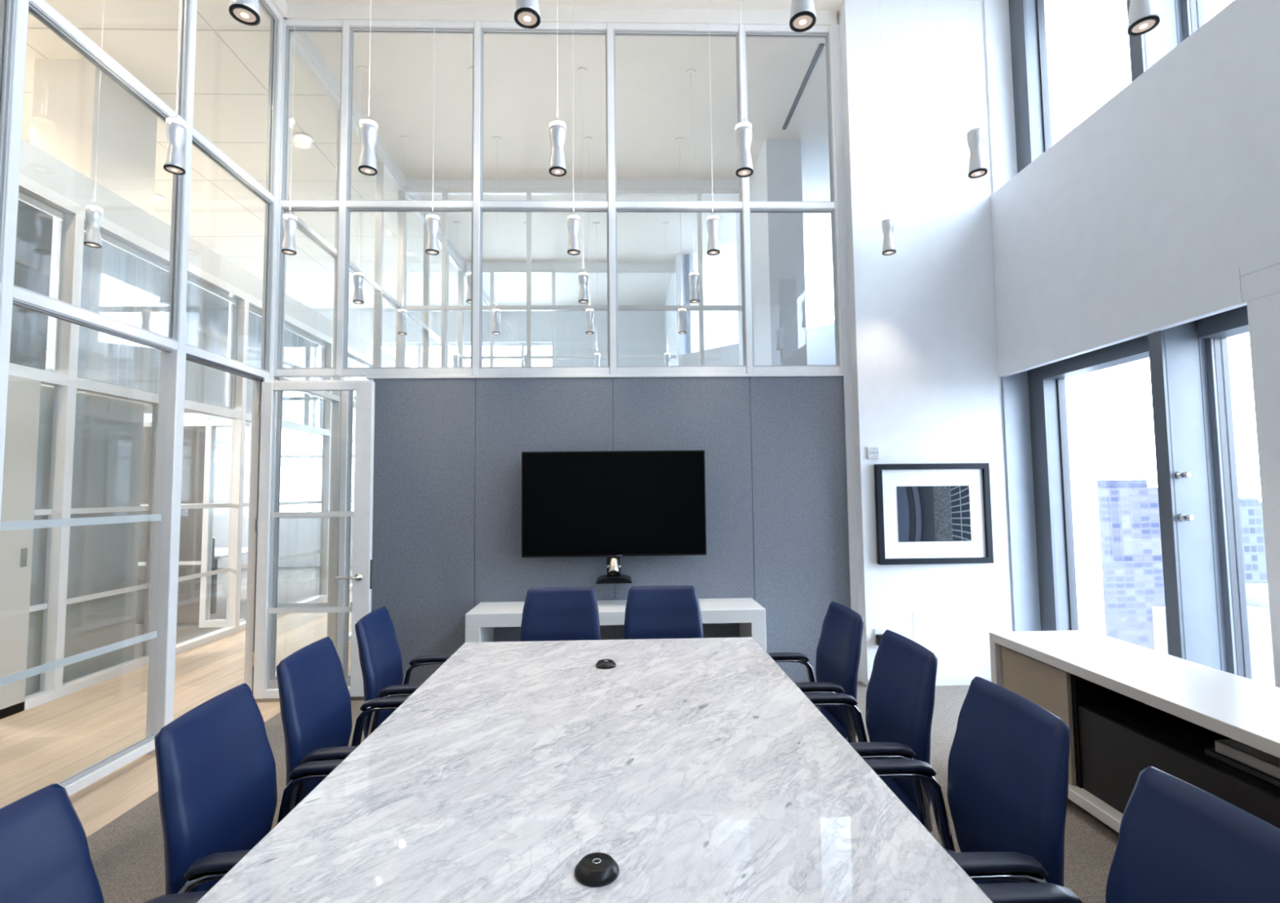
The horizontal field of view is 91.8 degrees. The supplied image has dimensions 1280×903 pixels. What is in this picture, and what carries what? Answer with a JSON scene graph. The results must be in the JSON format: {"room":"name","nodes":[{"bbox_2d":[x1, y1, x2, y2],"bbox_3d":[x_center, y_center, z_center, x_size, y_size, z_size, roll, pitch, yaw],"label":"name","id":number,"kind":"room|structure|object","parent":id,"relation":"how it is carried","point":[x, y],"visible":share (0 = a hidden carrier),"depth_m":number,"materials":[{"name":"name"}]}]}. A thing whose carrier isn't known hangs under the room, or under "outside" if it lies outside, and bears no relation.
{"room":"office","nodes":[
{"label":"office","id":0,"kind":"room"},
{"bbox_2d":[30,58,157,215],"bbox_3d":[-4.846,-2.510,5.528,0.500,1.560,0.700,-1,-4,-2],"label":"wall","id":1,"kind":"structure","parent":0,"point":[65,112],"depth_m":5.23,"materials":[{"name":"white paint"}]},
{"bbox_2d":[45,350,211,422],"bbox_3d":[-8.199,-0.721,4.460,0.100,5.190,15.300,-1,-4,-2],"label":"wall","id":2,"kind":"structure","parent":0,"point":[147,416],"depth_m":11.41,"materials":[{"name":"white paint"}]},
{"bbox_2d":[135,421,249,627],"bbox_3d":[-6.225,0.786,6.605,3.950,2.190,0.086,-1,-4,-2],"label":"wall","id":3,"kind":"structure","parent":0,"point":[196,531],"depth_m":6.62,"materials":[{"name":"paint"}]},
{"bbox_2d":[0,137,410,719],"bbox_3d":[-6.101,-0.142,4.486,4.085,3.770,15.300,-1,-4,-2],"label":"wall","id":4,"kind":"structure","parent":0,"point":[74,428],"depth_m":4.85,"materials":[{"name":"grey"}]},
{"bbox_2d":[9,199,53,369],"bbox_3d":[-4.222,-1.201,3.523,0.020,1.120,1.860,-1,-4,-2],"label":"window","id":5,"kind":"structure","parent":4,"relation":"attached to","point":[28,335],"depth_m":4.32,"materials":[{"name":"clear glass"}]},
{"bbox_2d":[51,220,229,407],"bbox_3d":[-4.282,-1.075,5.493,0.020,1.120,1.950,-1,-4,-2],"label":"window","id":6,"kind":"structure","parent":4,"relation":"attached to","point":[117,283],"depth_m":5.26,"materials":[{"name":"clear glass"}]},
{"bbox_2d":[0,0,489,796],"bbox_3d":[-2.692,-0.827,4.633,0.120,5.080,15.300,-1,-4,-2],"label":"wall","id":7,"kind":"structure","parent":0,"point":[14,14],"depth_m":3.52,"materials":[{"name":"grey metal"}]},
{"bbox_2d":[251,381,374,698],"bbox_3d":[-2.240,0.586,4.234,0.783,2.150,0.104,-1,-4,-2],"label":"door","id":8,"kind":"structure","parent":7,"relation":"in","point":[362,513],"depth_m":4.25,"materials":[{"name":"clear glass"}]},
{"bbox_2d":[210,308,738,568],"bbox_3d":[-2.661,-0.280,12.368,11.450,5.190,0.200,-1,-4,-2],"label":"wall","id":9,"kind":"structure","parent":0,"point":[639,332],"depth_m":12.39,"materials":[{"name":"white paint"}]},
{"bbox_2d":[21,0,1070,308],"bbox_3d":[-2.456,-3.414,4.806,11.450,0.100,15.300,-1,-4,-2],"label":"ceiling","id":10,"kind":"structure","parent":0,"point":[524,91],"depth_m":6.26,"materials":[{"name":"white paint"}]},
{"bbox_2d":[83,0,104,248],"bbox_3d":[-3.550,-2.363,4.074,0.090,2.066,0.090,-1,-4,-2],"label":"pendant lamp","id":11,"kind":"object","parent":10,"relation":"hanging from","point":[93,213],"visible":1,"depth_m":3.99,"materials":[{"name":"white metal"}]},
{"bbox_2d":[154,193,164,200],"bbox_3d":[-5.968,-3.137,7.639,0.180,0.014,0.180,-1,-4,-2],"label":"recessed light","id":12,"kind":"object","parent":10,"relation":"in","point":[157,197],"visible":0.54,"depth_m":7.65,"materials":[{"name":"white"}]},
{"bbox_2d":[154,195,162,199],"bbox_3d":[-5.968,-3.131,7.639,0.140,0.002,0.140,-1,-4,-2],"label":"diffuser","id":13,"kind":"object","parent":12,"relation":"attached to","point":[156,197],"depth_m":7.65,"materials":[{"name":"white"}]},
{"bbox_2d":[163,0,186,174],"bbox_3d":[-2.336,-2.435,3.163,0.090,2.066,0.090,-1,-4,-2],"label":"pendant lamp","id":14,"kind":"object","parent":10,"relation":"hanging from","point":[175,127],"visible":1,"depth_m":3.08,"materials":[{"name":"white metal"}]},
{"bbox_2d":[228,0,260,26],"bbox_3d":[-1.353,-2.509,2.170,0.090,2.066,0.090,-1,-4,-2],"label":"pendant lamp","id":15,"kind":"object","parent":10,"relation":"hanging from","point":[246,12],"visible":1,"depth_m":2.09,"materials":[{"name":"silver metal"}]},
{"bbox_2d":[281,4,297,255],"bbox_3d":[-2.369,-2.366,4.230,0.090,2.066,0.090,-1,-4,-2],"label":"pendant lamp","id":16,"kind":"object","parent":10,"relation":"hanging from","point":[289,220],"visible":1,"depth_m":4.15,"materials":[{"name":"white metal"}]},
{"bbox_2d":[293,132,313,143],"bbox_3d":[-3.480,-3.243,6.418,0.180,0.014,0.180,-1,-4,-2],"label":"recessed light","id":17,"kind":"object","parent":10,"relation":"in","point":[301,137],"visible":1,"depth_m":6.41,"materials":[{"name":"white"}]},
{"bbox_2d":[296,134,311,142],"bbox_3d":[-3.480,-3.237,6.418,0.140,0.002,0.140,-1,-4,-2],"label":"diffuser","id":18,"kind":"object","parent":17,"relation":"attached to","point":[301,138],"depth_m":6.41,"materials":[{"name":"white plastic"}]},
{"bbox_2d":[352,65,368,303],"bbox_3d":[-2.402,-2.296,5.327,0.090,2.066,0.090,-1,-4,-2],"label":"pendant lamp","id":19,"kind":"object","parent":10,"relation":"hanging from","point":[358,277],"visible":0.99,"depth_m":5.25,"materials":[{"name":"white metal"}]},
{"bbox_2d":[358,0,377,175],"bbox_3d":[-1.384,-2.443,3.192,0.090,2.066,0.090,-1,-4,-2],"label":"pendant lamp","id":20,"kind":"object","parent":10,"relation":"hanging from","point":[368,128],"visible":1,"depth_m":3.11,"materials":[{"name":"white metal"}]},
{"bbox_2d":[397,135,409,334],"bbox_3d":[-2.434,-2.228,6.385,0.090,2.066,0.090,-1,-4,-2],"label":"pendant lamp","id":21,"kind":"object","parent":10,"relation":"hanging from","point":[402,313],"visible":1,"depth_m":6.30,"materials":[{"name":"white metal"}]},
{"bbox_2d":[407,250,413,255],"bbox_3d":[-3.574,-3.045,9.510,0.180,0.014,0.180,-1,-4,-2],"label":"recessed light","id":22,"kind":"object","parent":10,"relation":"in","point":[409,252],"visible":0.48,"depth_m":9.52,"materials":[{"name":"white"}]},
{"bbox_2d":[425,2,439,255],"bbox_3d":[-1.416,-2.375,4.260,0.090,2.066,0.090,-1,-4,-2],"label":"pendant lamp","id":23,"kind":"object","parent":10,"relation":"hanging from","point":[432,220],"visible":1,"depth_m":4.17,"materials":[{"name":"white metal"}]},
{"bbox_2d":[452,222,460,366],"bbox_3d":[-2.496,-2.097,8.430,0.090,2.066,0.090,-1,-4,-2],"label":"pendant lamp","id":24,"kind":"object","parent":10,"relation":"hanging from","point":[455,356],"visible":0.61,"depth_m":8.36,"materials":[{"name":"white metal"}]},
{"bbox_2d":[466,66,472,303],"bbox_3d":[-1.450,-2.305,5.357,0.090,2.066,0.090,-1,-4,-2],"label":"pendant lamp","id":25,"kind":"object","parent":10,"relation":"hanging from","point":[469,68],"visible":0.42,"depth_m":5.27,"materials":[{"name":"white metal"}]},
{"bbox_2d":[492,136,501,334],"bbox_3d":[-1.482,-2.237,6.414,0.090,2.066,0.090,-1,-4,-2],"label":"pendant lamp","id":26,"kind":"object","parent":10,"relation":"hanging from","point":[495,312],"visible":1,"depth_m":6.33,"materials":[{"name":"white metal"}]},
{"bbox_2d":[523,222,526,366],"bbox_3d":[-1.543,-2.106,8.459,0.090,2.066,0.090,-1,-4,-2],"label":"pendant lamp","id":27,"kind":"object","parent":10,"relation":"hanging from","point":[524,223],"visible":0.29,"depth_m":8.37,"materials":[{"name":"white metal"}]},
{"bbox_2d":[514,0,540,29],"bbox_3d":[-0.399,-2.518,2.199,0.090,2.066,0.090,-1,-4,-2],"label":"pendant lamp","id":28,"kind":"object","parent":10,"relation":"hanging from","point":[526,12],"visible":1,"depth_m":2.12,"materials":[{"name":"white metal"}]},
{"bbox_2d":[548,0,566,176],"bbox_3d":[-0.430,-2.452,3.222,0.090,2.066,0.090,-1,-4,-2],"label":"pendant lamp","id":29,"kind":"object","parent":10,"relation":"hanging from","point":[557,167],"visible":1,"depth_m":3.13,"materials":[{"name":"white metal"}]},
{"bbox_2d":[567,0,580,255],"bbox_3d":[-0.463,-2.384,4.289,0.090,2.066,0.090,-1,-4,-2],"label":"pendant lamp","id":30,"kind":"object","parent":10,"relation":"hanging from","point":[573,220],"visible":1,"depth_m":4.20,"materials":[{"name":"white metal"}]},
{"bbox_2d":[577,67,588,303],"bbox_3d":[-0.496,-2.314,5.386,0.090,2.066,0.090,-1,-4,-2],"label":"pendant lamp","id":31,"kind":"object","parent":10,"relation":"hanging from","point":[583,276],"visible":1,"depth_m":5.31,"materials":[{"name":"white metal"}]},
{"bbox_2d":[584,137,594,334],"bbox_3d":[-0.528,-2.246,6.444,0.090,2.066,0.090,-1,-4,-2],"label":"pendant lamp","id":32,"kind":"object","parent":10,"relation":"hanging from","point":[589,311],"visible":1,"depth_m":6.36,"materials":[{"name":"white metal"}]},
{"bbox_2d":[593,222,600,365],"bbox_3d":[-0.590,-2.115,8.489,0.090,2.066,0.090,-1,-4,-2],"label":"pendant lamp","id":33,"kind":"object","parent":10,"relation":"hanging from","point":[597,355],"visible":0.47,"depth_m":8.41,"materials":[{"name":"white metal"}]},
{"bbox_2d":[662,222,670,365],"bbox_3d":[0.366,-2.124,8.518,0.090,2.066,0.090,-1,-4,-2],"label":"pendant lamp","id":34,"kind":"object","parent":10,"relation":"hanging from","point":[667,355],"visible":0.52,"depth_m":8.44,"materials":[{"name":"white metal"}]},
{"bbox_2d":[675,137,686,333],"bbox_3d":[0.427,-2.255,6.473,0.090,2.066,0.090,-1,-4,-2],"label":"pendant lamp","id":35,"kind":"object","parent":10,"relation":"hanging from","point":[682,311],"visible":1,"depth_m":6.39,"materials":[{"name":"white metal"}]},
{"bbox_2d":[685,68,699,303],"bbox_3d":[0.460,-2.322,5.416,0.090,2.066,0.090,-1,-4,-2],"label":"pendant lamp","id":36,"kind":"object","parent":10,"relation":"hanging from","point":[693,276],"visible":1,"depth_m":5.33,"materials":[{"name":"white metal"}]},
{"bbox_2d":[706,4,719,255],"bbox_3d":[0.493,-2.393,4.319,0.090,2.066,0.090,-1,-4,-2],"label":"pendant lamp","id":37,"kind":"object","parent":10,"relation":"hanging from","point":[713,220],"visible":1,"depth_m":4.23,"materials":[{"name":"white metal"}]},
{"bbox_2d":[734,0,753,177],"bbox_3d":[0.525,-2.461,3.251,0.090,2.066,0.090,-1,-4,-2],"label":"pendant lamp","id":38,"kind":"object","parent":10,"relation":"hanging from","point":[743,131],"visible":1,"depth_m":3.16,"materials":[{"name":"white metal"}]},
{"bbox_2d":[789,0,816,31],"bbox_3d":[0.556,-2.527,2.229,0.090,2.066,0.090,-1,-4,-2],"label":"pendant lamp","id":39,"kind":"object","parent":10,"relation":"hanging from","point":[802,18],"visible":1,"depth_m":2.14,"materials":[{"name":"white metal"}]},
{"bbox_2d":[782,43,824,129],"bbox_3d":[1.492,-3.343,5.748,0.040,0.013,1.210,-1,-4,-2],"label":"ceiling vent","id":40,"kind":"object","parent":10,"relation":"in","point":[820,46],"visible":1,"depth_m":5.65,"materials":[{"name":"grey metal"}]},
{"bbox_2d":[879,0,896,255],"bbox_3d":[1.712,-2.404,4.356,0.090,2.066,0.090,-1,-4,-2],"label":"pendant lamp","id":41,"kind":"object","parent":10,"relation":"hanging from","point":[888,220],"visible":1,"depth_m":4.27,"materials":[{"name":"white metal"}]},
{"bbox_2d":[966,0,987,178],"bbox_3d":[1.744,-2.472,3.289,0.090,2.066,0.090,-1,-4,-2],"label":"pendant lamp","id":42,"kind":"object","parent":10,"relation":"hanging from","point":[975,133],"visible":1,"depth_m":3.20,"materials":[{"name":"white metal"}]},
{"bbox_2d":[1127,0,1159,35],"bbox_3d":[1.775,-2.538,2.266,0.090,2.066,0.090,-1,-4,-2],"label":"pendant lamp","id":43,"kind":"object","parent":10,"relation":"hanging from","point":[1144,17],"visible":1,"depth_m":2.18,"materials":[{"name":"white metal"}]},
{"bbox_2d":[0,565,1119,902],"bbox_3d":[-2.523,1.761,4.472,11.200,0.110,15.300,-1,-4,-2],"label":"floor","id":44,"kind":"structure","parent":0,"point":[42,745],"depth_m":3.46,"materials":[{"name":"brown wood"}]},
{"bbox_2d":[0,783,208,902],"bbox_3d":[-0.792,1.017,0.923,0.515,0.885,0.495,0,-4,-4],"label":"chair","id":45,"kind":"object","parent":44,"relation":"on","point":[45,856],"visible":0.89,"depth_m":1.05,"materials":[{"name":"blue leather"}]},
{"bbox_2d":[211,536,214,570],"bbox_3d":[-5.128,1.433,6.971,0.546,0.918,0.593,-1,-4,-2],"label":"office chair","id":46,"kind":"object","parent":44,"relation":"on","point":[213,537],"visible":0.05,"depth_m":7.14,"materials":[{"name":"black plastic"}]},
{"bbox_2d":[209,547,248,613],"bbox_3d":[-5.690,1.616,7.845,1.480,0.680,1.200,-1,-4,-2],"label":"table","id":47,"kind":"object","parent":44,"relation":"on","point":[220,553],"visible":0.2,"depth_m":7.37,"materials":[{"name":"white laminate"}]},
{"bbox_2d":[154,683,343,894],"bbox_3d":[-0.820,1.054,1.501,0.515,0.885,0.495,0,-4,-5],"label":"chair","id":48,"kind":"object","parent":44,"relation":"on","point":[215,762],"visible":0.67,"depth_m":1.46,"materials":[{"name":"blue leather"}]},
{"bbox_2d":[275,636,408,808],"bbox_3d":[-0.868,1.089,2.034,0.515,0.885,0.495,0,-4,-4],"label":"chair","id":49,"kind":"object","parent":44,"relation":"on","point":[315,700],"visible":0.46,"depth_m":2.00,"materials":[{"name":"blue leather"}]},
{"bbox_2d":[355,606,453,738],"bbox_3d":[-0.904,1.127,2.627,0.515,0.885,0.495,0,-4,-6],"label":"chair","id":50,"kind":"object","parent":44,"relation":"on","point":[380,660],"visible":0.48,"depth_m":2.57,"materials":[{"name":"blue leather"}]},
{"bbox_2d":[520,586,600,641],"bbox_3d":[-0.405,1.146,3.020,0.495,0.885,0.515,-1,-4,-2],"label":"chair","id":51,"kind":"object","parent":44,"relation":"on","point":[553,613],"visible":0.31,"depth_m":3.22,"materials":[{"name":"blue leather"}]},
{"bbox_2d":[196,636,992,902],"bbox_3d":[-0.076,1.107,0.844,1.384,0.680,4.230,-1,-4,-2],"label":"conference table","id":52,"kind":"object","parent":44,"relation":"on","point":[700,766],"visible":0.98,"depth_m":1.43,"materials":[{"name":"white stone"}]},
{"bbox_2d":[573,852,619,887],"bbox_3d":[-0.081,0.774,1.156,0.084,0.023,0.084,-1,-4,-2],"label":"table microphone","id":53,"kind":"object","parent":52,"relation":"on","point":[596,869],"visible":1,"depth_m":1.14,"materials":[{"name":"black plastic"}]},
{"bbox_2d":[595,658,616,669],"bbox_3d":[-0.139,0.862,2.522,0.084,0.023,0.084,-1,-4,-2],"label":"table microphone","id":54,"kind":"object","parent":52,"relation":"on","point":[606,664],"visible":1,"depth_m":2.50,"materials":[{"name":"black plastic"}]},
{"bbox_2d":[465,597,766,651],"bbox_3d":[-0.156,1.360,4.236,1.955,0.608,0.433,-1,-4,-2],"label":"console table","id":55,"kind":"object","parent":44,"relation":"on","point":[481,620],"visible":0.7,"depth_m":4.06,"materials":[{"name":"white laminate"}]},
{"bbox_2d":[623,585,703,639],"bbox_3d":[0.130,1.141,3.036,0.495,0.885,0.515,-1,-4,-2],"label":"chair","id":56,"kind":"object","parent":44,"relation":"on","point":[655,611],"visible":0.18,"depth_m":3.24,"materials":[{"name":"blue leather"}]},
{"bbox_2d":[768,600,864,742],"bbox_3d":[0.648,1.107,2.596,0.515,0.885,0.495,-1,-4,-2],"label":"chair","id":57,"kind":"object","parent":44,"relation":"on","point":[838,650],"visible":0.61,"depth_m":2.56,"materials":[{"name":"blue leather"}]},
{"bbox_2d":[804,629,937,832],"bbox_3d":[0.665,1.071,2.022,0.515,0.885,0.495,-1,-4,-2],"label":"chair","id":58,"kind":"object","parent":44,"relation":"on","point":[901,687],"visible":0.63,"depth_m":1.98,"materials":[{"name":"blue leather"}]},
{"bbox_2d":[864,675,1070,886],"bbox_3d":[0.682,1.035,1.464,0.515,0.885,0.495,-1,-4,-2],"label":"chair","id":59,"kind":"object","parent":44,"relation":"on","point":[1007,788],"visible":0.73,"depth_m":1.45,"materials":[{"name":"blue leather"}]},
{"bbox_2d":[977,766,1279,902],"bbox_3d":[0.699,1.000,0.920,0.515,0.885,0.495,-1,-4,-2],"label":"chair","id":60,"kind":"object","parent":44,"relation":"on","point":[1179,842],"visible":0.88,"depth_m":1.02,"materials":[{"name":"blue leather"}]},
{"bbox_2d":[989,630,1279,833],"bbox_3d":[2.147,1.099,0.804,0.520,0.640,4.815,-1,-4,-2],"label":"credenza","id":61,"kind":"object","parent":44,"relation":"on","point":[1128,708],"visible":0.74,"depth_m":2.47,"materials":[{"name":"white wood"}]},
{"bbox_2d":[1082,704,1279,797],"bbox_3d":[2.183,0.967,0.545,0.420,0.020,4.280,-1,-4,-2],"label":"shelf","id":62,"kind":"object","parent":61,"relation":"attached to","point":[1188,739],"depth_m":2.37,"materials":[{"name":"black wood"}]},
{"bbox_2d":[1204,747,1279,787],"bbox_3d":[2.099,1.039,1.992,0.220,0.022,0.380,-1,-4,-2],"label":"book","id":63,"kind":"object","parent":61,"relation":"on","point":[1211,752],"visible":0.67,"depth_m":2.05,"materials":[{"name":"grey paper"}]},
{"bbox_2d":[1214,739,1279,779],"bbox_3d":[2.105,1.006,1.949,0.211,0.039,0.410,-1,-4,-2],"label":"book","id":64,"kind":"object","parent":63,"relation":"on","point":[1265,762],"visible":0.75,"depth_m":2.04,"materials":[{"name":"beige paper"}]},
{"bbox_2d":[267,3,861,687],"bbox_3d":[-0.558,-0.851,4.632,4.274,5.080,0.125,-1,-4,-2],"label":"wall","id":65,"kind":"structure","parent":0,"point":[777,441],"depth_m":4.55,"materials":[{"name":"grey fabric"}]},
{"bbox_2d":[521,449,706,557],"bbox_3d":[-0.185,0.371,4.450,1.303,0.745,0.133,-1,-4,-2],"label":"television","id":66,"kind":"object","parent":65,"relation":"attached to","point":[593,503],"visible":0.98,"depth_m":4.38,"materials":[{"name":"black"}]},
{"bbox_2d":[595,555,631,583],"bbox_3d":[-0.182,0.820,4.343,0.250,0.176,0.220,-1,-4,-2],"label":"video camera","id":67,"kind":"object","parent":66,"relation":"attached to","point":[614,575],"visible":1,"depth_m":4.28,"materials":[{"name":"black plastic"}]},
{"bbox_2d":[462,262,675,366],"bbox_3d":[-1.082,-0.531,9.876,3.544,5.040,0.080,-1,-4,-2],"label":"wall","id":68,"kind":"structure","parent":0,"point":[553,268],"depth_m":9.97,"materials":[{"name":"clear glass"}]},
{"bbox_2d":[402,178,742,367],"bbox_3d":[-0.727,-0.704,7.221,4.094,5.040,0.080,-1,-4,-2],"label":"wall","id":69,"kind":"structure","parent":0,"point":[444,187],"depth_m":7.30,"materials":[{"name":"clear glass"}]},
{"bbox_2d":[735,138,807,365],"bbox_3d":[1.516,-0.708,7.244,0.370,5.080,1.730,-1,-4,-2],"label":"wall","id":70,"kind":"structure","parent":0,"point":[777,242],"depth_m":6.50,"materials":[{"name":"white paint"}]},
{"bbox_2d":[836,0,1106,686],"bbox_3d":[2.433,-0.881,4.684,1.730,5.080,0.285,-1,-4,-2],"label":"wall pier","id":71,"kind":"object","parent":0,"point":[926,385],"visible":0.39,"depth_m":4.55,"materials":[{"name":"white paint"}]},
{"bbox_2d":[866,446,879,458],"bbox_3d":[1.676,0.009,4.453,0.085,0.086,0.016,-1,-4,-2],"label":"wall plate","id":72,"kind":"object","parent":71,"relation":"attached to","point":[873,452],"visible":1,"depth_m":4.45,"materials":[{"name":"white plastic"}]},
{"bbox_2d":[874,628,884,645],"bbox_3d":[1.691,1.307,4.354,0.075,0.117,0.050,-1,-4,-2],"label":"wall outlet","id":73,"kind":"object","parent":71,"relation":"attached to","point":[878,633],"visible":0.6,"depth_m":4.37,"materials":[{"name":"white plastic"}]},
{"bbox_2d":[867,675,991,685],"bbox_3d":[2.171,1.619,4.367,1.140,0.055,0.012,-1,-4,-2],"label":"baseboard","id":74,"kind":"object","parent":71,"relation":"attached to","point":[946,681],"visible":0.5,"depth_m":4.36,"materials":[{"name":"white paint"}]},
{"bbox_2d":[874,462,993,564],"bbox_3d":[2.092,0.442,4.421,0.817,0.710,0.046,-1,-4,-2],"label":"framed print","id":75,"kind":"object","parent":71,"relation":"attached to","point":[926,513],"visible":1,"depth_m":4.42,"materials":[{"name":"black"}]},
{"bbox_2d":[912,610,963,662],"bbox_3d":[2.108,1.313,4.390,0.350,0.360,0.004,-1,-4,-2],"label":"access panel","id":76,"kind":"object","parent":71,"relation":"attached to","point":[940,633],"visible":0.8,"depth_m":4.39,"materials":[{"name":"white paint"}]},
{"bbox_2d":[990,0,1279,688],"bbox_3d":[2.951,-0.370,0.815,0.444,3.555,7.400,-1,-4,-2],"label":"wall","id":77,"kind":"structure","parent":0,"point":[1159,210],"depth_m":3.10,"materials":[{"name":"white paint"}]},
{"bbox_2d":[982,0,1204,193],"bbox_3d":[2.893,-2.774,0.967,0.335,1.765,7.400,-1,-4,-2],"label":"window","id":78,"kind":"structure","parent":77,"relation":"in","point":[1015,41],"depth_m":4.52,"materials":[{"name":"clear glass"}]},
{"bbox_2d":[1001,305,1252,679],"bbox_3d":[2.841,0.326,3.579,0.335,2.040,1.790,-1,-4,-2],"label":"window","id":79,"kind":"structure","parent":77,"relation":"in","point":[1202,555],"depth_m":3.19,"materials":[{"name":"metal"}]},
{"label":"outside","id":80,"kind":"structure","parent":0,"visible":0},
{"bbox_3d":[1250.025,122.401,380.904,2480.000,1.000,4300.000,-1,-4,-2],"label":"ground","id":81,"kind":"structure","parent":80,"visible":0},
{"bbox_2d":[1097,479,1164,650],"bbox_3d":[100.174,61.986,123.175,21.300,112.600,7.600,-1,-4,-2],"label":"office tower","id":82,"kind":"structure","parent":81,"relation":"on","point":[1131,557],"depth_m":121.87,"materials":[{"name":"blue glass"}]},
{"bbox_2d":[1097,479,1147,488],"bbox_3d":[95.349,6.545,125.076,11.400,1.600,3.400,-1,-4,-2],"label":"plant","id":83,"kind":"object","parent":82,"relation":"on","point":[1135,482],"depth_m":123.39,"materials":[{"name":"blue"}]},
{"bbox_2d":[1151,606,1168,654],"bbox_3d":[89.834,71.320,99.557,7.600,91.200,2.300,-1,-4,-2],"label":"block","id":84,"kind":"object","parent":81,"relation":"on","point":[1159,620],"visible":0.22,"depth_m":101.97,"materials":[{"name":"white"}]},
{"bbox_2d":[1239,497,1267,583],"bbox_3d":[142.986,65.133,145.524,18.400,108.200,10.000,-1,-4,-2],"label":"tower","id":85,"kind":"structure","parent":81,"relation":"on","point":[1251,508],"depth_m":143.31,"materials":[{"name":"blue glass"}]},
{"bbox_2d":[1239,497,1258,502],"bbox_3d":[141.100,11.625,148.392,7.000,1.000,7.000,-1,-4,-2],"label":"plant","id":86,"kind":"object","parent":85,"relation":"on","point":[1241,500],"depth_m":144.93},
{"bbox_2d":[1244,583,1275,686],"bbox_3d":[83.940,66.014,75.007,20.800,98.800,3.000,-1,-4,-2],"label":"block","id":87,"kind":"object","parent":81,"relation":"on","point":[1260,643],"visible":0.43,"depth_m":76.06,"materials":[{"name":"white"}]},
{"bbox_3d":[2.724,-0.770,6.490,0.340,5.080,3.315,-1,-4,-2],"label":"wall","id":88,"kind":"structure","parent":0,"visible":0},
{"bbox_2d":[664,253,835,365],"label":"window","id":89,"kind":"structure","parent":88,"relation":"in","point":[820,340],"depth_m":9.59,"materials":[{"name":"clear glass"}]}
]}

